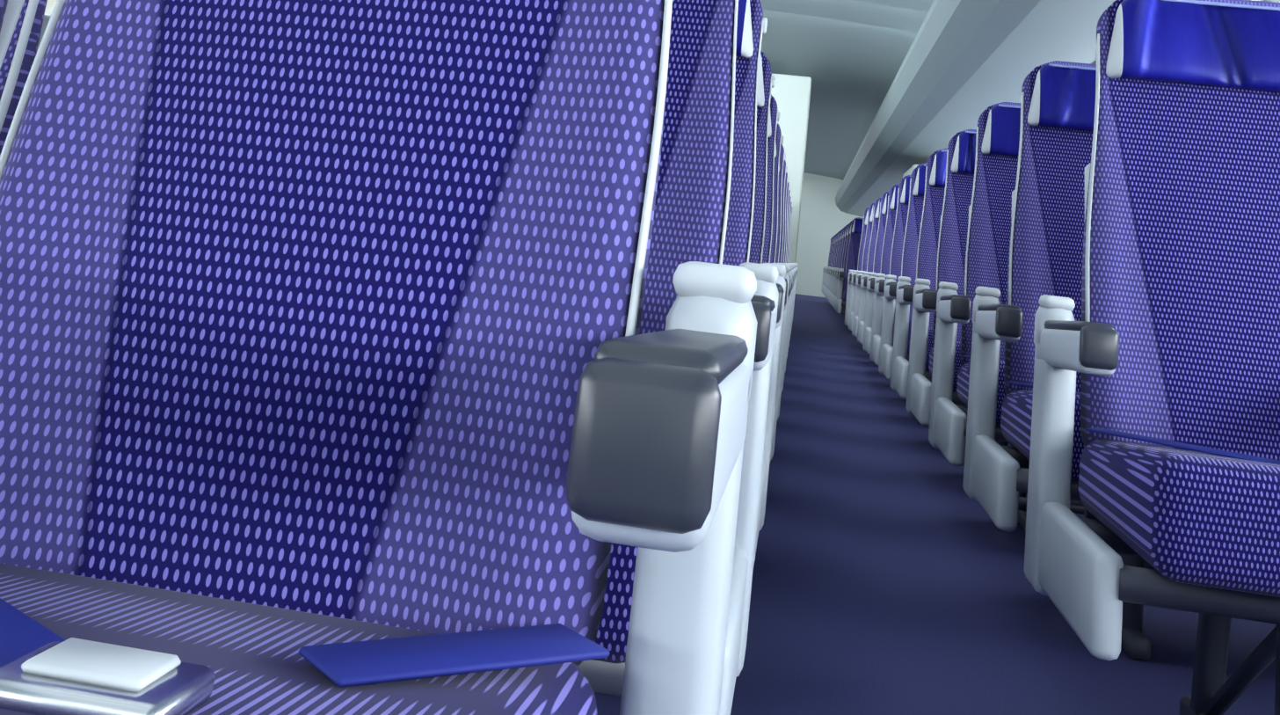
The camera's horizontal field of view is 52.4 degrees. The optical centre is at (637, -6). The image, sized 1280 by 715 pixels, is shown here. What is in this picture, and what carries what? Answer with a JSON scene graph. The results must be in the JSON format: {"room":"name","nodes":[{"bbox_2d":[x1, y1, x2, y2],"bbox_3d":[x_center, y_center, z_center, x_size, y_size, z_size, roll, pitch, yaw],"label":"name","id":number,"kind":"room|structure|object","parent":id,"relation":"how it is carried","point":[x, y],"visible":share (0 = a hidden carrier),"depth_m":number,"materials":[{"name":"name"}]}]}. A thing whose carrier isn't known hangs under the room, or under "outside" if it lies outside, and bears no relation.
{"room":"airplane cabin","nodes":[
{"label":"airplane cabin","id":0,"kind":"room"},
{"bbox_2d":[43,0,57,15],"bbox_3d":[-2.094,1.917,11.974,0.166,1.510,30.500,5,-11,8],"label":"wall","id":1,"kind":"structure","parent":0,"point":[49,7],"depth_m":6.08,"materials":[{"name":"white"}]},
{"bbox_2d":[795,172,863,297],"bbox_3d":[2.587,4.730,26.493,5.740,2.500,0.001,5,-11,8],"label":"wall","id":2,"kind":"structure","parent":0,"point":[824,220],"depth_m":26.35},
{"bbox_2d":[902,164,919,177],"bbox_3d":[3.013,2.471,12.063,1.118,1.600,1.255,5,-11,8],"label":"monument","id":3,"kind":"object","parent":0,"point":[910,170],"depth_m":12.01,"materials":[{"name":"white"}]},
{"bbox_2d":[594,293,1276,714],"bbox_3d":[0.584,2.893,11.436,5.720,0.001,30.500,5,-11,8],"label":"floor","id":4,"kind":"structure","parent":0,"point":[888,575],"depth_m":2.57,"materials":[{"name":"carpet"}]},
{"bbox_2d":[0,0,757,714],"bbox_3d":[-0.715,0.094,0.703,1.546,1.156,0.678,5,-11,8],"label":"seats","id":5,"kind":"object","parent":4,"relation":"on","point":[339,374],"visible":1,"depth_m":0.76,"materials":[{"name":"fabric"}]},
{"bbox_2d":[0,0,778,714],"bbox_3d":[-0.616,0.256,1.490,1.546,1.156,0.678,5,-11,8],"label":"seats","id":6,"kind":"object","parent":4,"relation":"on","point":[693,192],"visible":0.19,"depth_m":1.58,"materials":[{"name":"fabric"}]},
{"bbox_2d":[722,0,785,565],"bbox_3d":[-0.517,0.419,2.277,1.546,1.156,0.678,5,-11,8],"label":"seats","id":7,"kind":"object","parent":4,"relation":"on","point":[752,25],"visible":0.12,"depth_m":2.42,"materials":[{"name":"fabric"}]},
{"bbox_2d":[749,50,789,464],"bbox_3d":[-0.418,0.581,3.065,1.546,1.156,0.678,5,-11,8],"label":"seats","id":8,"kind":"object","parent":4,"relation":"on","point":[767,82],"visible":0.06,"depth_m":3.21,"materials":[{"name":"fabric"}]},
{"bbox_2d":[762,94,792,419],"bbox_3d":[-0.319,0.743,3.852,1.546,1.156,0.678,5,-11,8],"label":"seats","id":9,"kind":"object","parent":4,"relation":"on","point":[774,116],"visible":0.04,"depth_m":4.00,"materials":[{"name":"fabric"}]},
{"bbox_2d":[770,123,793,391],"bbox_3d":[-0.220,0.906,4.639,1.546,1.156,0.678,5,-11,8],"label":"seats","id":10,"kind":"object","parent":4,"relation":"on","point":[779,139],"visible":0.04,"depth_m":4.79,"materials":[{"name":"fabric"}]},
{"bbox_2d":[775,144,794,372],"bbox_3d":[-0.121,1.068,5.427,1.546,1.156,0.678,5,-11,8],"label":"seats","id":11,"kind":"object","parent":4,"relation":"on","point":[782,156],"visible":0.04,"depth_m":5.58,"materials":[{"name":"fabric"}]},
{"bbox_2d":[778,160,795,357],"bbox_3d":[-0.022,1.230,6.214,1.546,1.156,0.678,5,-11,8],"label":"seats","id":12,"kind":"object","parent":4,"relation":"on","point":[785,169],"depth_m":6.38,"materials":[{"name":"fabric"}]},
{"bbox_2d":[781,172,795,347],"bbox_3d":[0.077,1.393,7.001,1.546,1.156,0.678,5,-11,8],"label":"seats","id":13,"kind":"object","parent":4,"relation":"on","point":[787,178],"visible":0.02,"depth_m":7.15,"materials":[{"name":"fabric"}]},
{"bbox_2d":[783,182,796,339],"bbox_3d":[0.176,1.555,7.789,1.546,1.156,0.678,5,-11,8],"label":"seats","id":14,"kind":"object","parent":4,"relation":"on","point":[788,189],"visible":0.02,"depth_m":7.95,"materials":[{"name":"fabric"}]},
{"bbox_2d":[770,72,811,262],"bbox_3d":[0.812,1.935,12.448,1.492,2.300,1.260,5,-11,8],"label":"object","id":15,"kind":"object","parent":4,"relation":"on","point":[790,94],"depth_m":11.89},
{"bbox_2d":[785,189,797,327],"bbox_3d":[0.275,1.718,8.576,1.546,1.156,0.678,5,-11,8],"label":"seats","id":16,"kind":"object","parent":4,"relation":"on","point":[789,194],"visible":0.02,"depth_m":8.73,"materials":[{"name":"fabric"}]},
{"bbox_2d":[786,196,797,321],"bbox_3d":[0.374,1.880,9.363,1.546,1.156,0.678,5,-11,8],"label":"seats","id":17,"kind":"object","parent":4,"relation":"on","point":[790,200],"depth_m":9.52,"materials":[{"name":"fabric"}]},
{"bbox_2d":[787,202,797,314],"bbox_3d":[0.473,2.042,10.151,1.546,1.156,0.678,5,-11,8],"label":"seats","id":18,"kind":"object","parent":4,"relation":"on","point":[791,205],"visible":0.06,"depth_m":10.33,"materials":[{"name":"fabric"}]},
{"bbox_2d":[789,207,798,316],"bbox_3d":[0.572,2.205,10.938,1.546,1.156,0.678,5,-11,8],"label":"seats","id":19,"kind":"object","parent":4,"relation":"on","point":[790,243],"visible":0.04,"depth_m":11.10,"materials":[{"name":"fabric"}]},
{"bbox_2d":[821,237,832,291],"bbox_3d":[4.021,4.850,22.676,1.546,1.156,0.678,5,-11,8],"label":"seats","id":20,"kind":"object","parent":4,"relation":"on","point":[827,264],"visible":0.02,"depth_m":22.97,"materials":[{"name":"fabric"}]},
{"bbox_2d":[821,236,833,292],"bbox_3d":[3.922,4.688,21.889,1.546,1.156,0.678,5,-11,8],"label":"seats","id":21,"kind":"object","parent":4,"relation":"on","point":[828,265],"visible":0.04,"depth_m":22.18,"materials":[{"name":"fabric"}]},
{"bbox_2d":[822,234,835,293],"bbox_3d":[3.823,4.526,21.102,1.546,1.156,0.678,5,-11,8],"label":"seats","id":22,"kind":"object","parent":4,"relation":"on","point":[830,263],"depth_m":21.41,"materials":[{"name":"fabric"}]},
{"bbox_2d":[823,234,836,295],"bbox_3d":[3.724,4.363,20.314,1.546,1.156,0.678,5,-11,8],"label":"seats","id":23,"kind":"object","parent":4,"relation":"on","point":[831,264],"depth_m":20.61,"materials":[{"name":"fabric"}]},
{"bbox_2d":[824,233,836,296],"bbox_3d":[3.625,4.201,19.527,1.546,1.156,0.678,5,-11,8],"label":"seats","id":24,"kind":"object","parent":4,"relation":"on","point":[832,264],"visible":0.04,"depth_m":19.82,"materials":[{"name":"fabric"}]},
{"bbox_2d":[825,231,843,310],"bbox_3d":[3.526,4.039,18.739,1.546,1.156,0.678,5,-11,8],"label":"seats","id":25,"kind":"object","parent":4,"relation":"on","point":[833,265],"visible":0.02,"depth_m":19.03,"materials":[{"name":"fabric"}]},
{"bbox_2d":[826,229,845,312],"bbox_3d":[3.427,3.876,17.952,1.546,1.156,0.678,5,-11,8],"label":"seats","id":26,"kind":"object","parent":4,"relation":"on","point":[834,265],"depth_m":18.24,"materials":[{"name":"fabric"}]},
{"bbox_2d":[828,229,845,308],"bbox_3d":[3.328,3.714,17.165,1.546,1.156,0.678,5,-11,8],"label":"seats","id":27,"kind":"object","parent":4,"relation":"on","point":[836,265],"visible":0.1,"depth_m":17.45,"materials":[{"name":"fabric"}]},
{"bbox_2d":[829,226,845,310],"bbox_3d":[3.229,3.551,16.377,1.546,1.156,0.678,5,-11,8],"label":"seats","id":28,"kind":"object","parent":4,"relation":"on","point":[842,231],"visible":0.06,"depth_m":16.66,"materials":[{"name":"fabric"}]},
{"bbox_2d":[830,225,846,312],"bbox_3d":[3.130,3.389,15.590,1.546,1.156,0.678,5,-11,8],"label":"seats","id":29,"kind":"object","parent":4,"relation":"on","point":[842,247],"visible":0.02,"depth_m":15.88,"materials":[{"name":"fabric"}]},
{"bbox_2d":[832,223,849,314],"bbox_3d":[3.031,3.227,14.803,1.546,1.156,0.678,5,-11,8],"label":"seats","id":30,"kind":"object","parent":4,"relation":"on","point":[843,255],"visible":0.06,"depth_m":15.09,"materials":[{"name":"fabric"}]},
{"bbox_2d":[833,220,851,317],"bbox_3d":[2.932,3.064,14.015,1.546,1.156,0.678,5,-11,8],"label":"seats","id":31,"kind":"object","parent":4,"relation":"on","point":[845,258],"visible":0.08,"depth_m":14.28,"materials":[{"name":"fabric"}]},
{"bbox_2d":[836,217,863,312],"bbox_3d":[2.833,2.902,13.228,1.546,1.156,0.678,5,-11,8],"label":"seats","id":32,"kind":"object","parent":4,"relation":"on","point":[854,243],"visible":0.17,"depth_m":13.53,"materials":[{"name":"fabric"}]},
{"bbox_2d":[844,206,869,326],"bbox_3d":[2.490,2.340,10.504,1.546,1.156,0.678,5,-11,8],"label":"seats","id":33,"kind":"object","parent":4,"relation":"on","point":[861,251],"visible":0.08,"depth_m":10.80,"materials":[{"name":"fabric"}]},
{"bbox_2d":[847,202,874,330],"bbox_3d":[2.391,2.178,9.717,1.546,1.156,0.678,5,-11,8],"label":"seats","id":34,"kind":"object","parent":4,"relation":"on","point":[864,258],"visible":0.04,"depth_m":10.01,"materials":[{"name":"fabric"}]},
{"bbox_2d":[851,196,881,337],"bbox_3d":[2.292,2.016,8.930,1.546,1.156,0.678,5,-11,8],"label":"seats","id":35,"kind":"object","parent":4,"relation":"on","point":[873,236],"visible":0.1,"depth_m":9.22,"materials":[{"name":"fabric"}]},
{"bbox_2d":[856,190,889,344],"bbox_3d":[2.193,1.853,8.142,1.546,1.156,0.678,5,-11,8],"label":"seats","id":36,"kind":"object","parent":4,"relation":"on","point":[880,236],"visible":0.08,"depth_m":8.43,"materials":[{"name":"fabric"}]},
{"bbox_2d":[862,183,899,353],"bbox_3d":[2.094,1.691,7.355,1.546,1.156,0.678,5,-11,8],"label":"seats","id":37,"kind":"object","parent":4,"relation":"on","point":[890,226],"depth_m":7.64,"materials":[{"name":"fabric"}]},
{"bbox_2d":[869,174,911,365],"bbox_3d":[1.995,1.529,6.567,1.546,1.156,0.678,5,-11,8],"label":"seats","id":38,"kind":"object","parent":4,"relation":"on","point":[899,227],"visible":0.04,"depth_m":6.85,"materials":[{"name":"fabric"}]},
{"bbox_2d":[878,162,926,379],"bbox_3d":[1.896,1.366,5.780,1.546,1.156,0.678,5,-11,8],"label":"seats","id":39,"kind":"object","parent":4,"relation":"on","point":[913,221],"visible":0.1,"depth_m":6.06,"materials":[{"name":"fabric"}]},
{"bbox_2d":[889,148,947,399],"bbox_3d":[1.797,1.204,4.993,1.546,1.156,0.678,5,-11,8],"label":"seats","id":40,"kind":"object","parent":4,"relation":"on","point":[932,212],"visible":0.06,"depth_m":5.27,"materials":[{"name":"fabric"}]},
{"bbox_2d":[905,129,1007,445],"bbox_3d":[1.698,1.042,4.205,1.546,1.156,0.678,5,-11,8],"label":"seats","id":41,"kind":"object","parent":4,"relation":"on","point":[960,170],"visible":0.12,"depth_m":4.49,"materials":[{"name":"fabric"}]},
{"bbox_2d":[928,101,1084,531],"bbox_3d":[1.599,0.879,3.418,1.546,1.156,0.678,5,-11,8],"label":"seats","id":42,"kind":"object","parent":4,"relation":"on","point":[993,188],"visible":0.23,"depth_m":3.69,"materials":[{"name":"fabric"}]},
{"bbox_2d":[962,60,1151,661],"bbox_3d":[1.500,0.717,2.631,1.546,1.156,0.678,5,-11,8],"label":"seats","id":43,"kind":"object","parent":4,"relation":"on","point":[1058,105],"visible":0.21,"depth_m":2.90,"materials":[{"name":"fabric"}]},
{"bbox_2d":[1023,0,1279,714],"bbox_3d":[1.401,0.554,1.843,1.546,1.156,0.678,5,-11,8],"label":"seats","id":44,"kind":"object","parent":4,"relation":"on","point":[1167,346],"visible":1,"depth_m":2.06,"materials":[{"name":"fabric"}]},
{"bbox_2d":[759,0,1279,217],"bbox_3d":[0.805,0.951,11.808,5.439,0.940,30.500,5,-11,8],"label":"ceiling","id":45,"kind":"structure","parent":0,"point":[899,89],"depth_m":9.55,"materials":[{"name":"grey plastic"}]}
]}

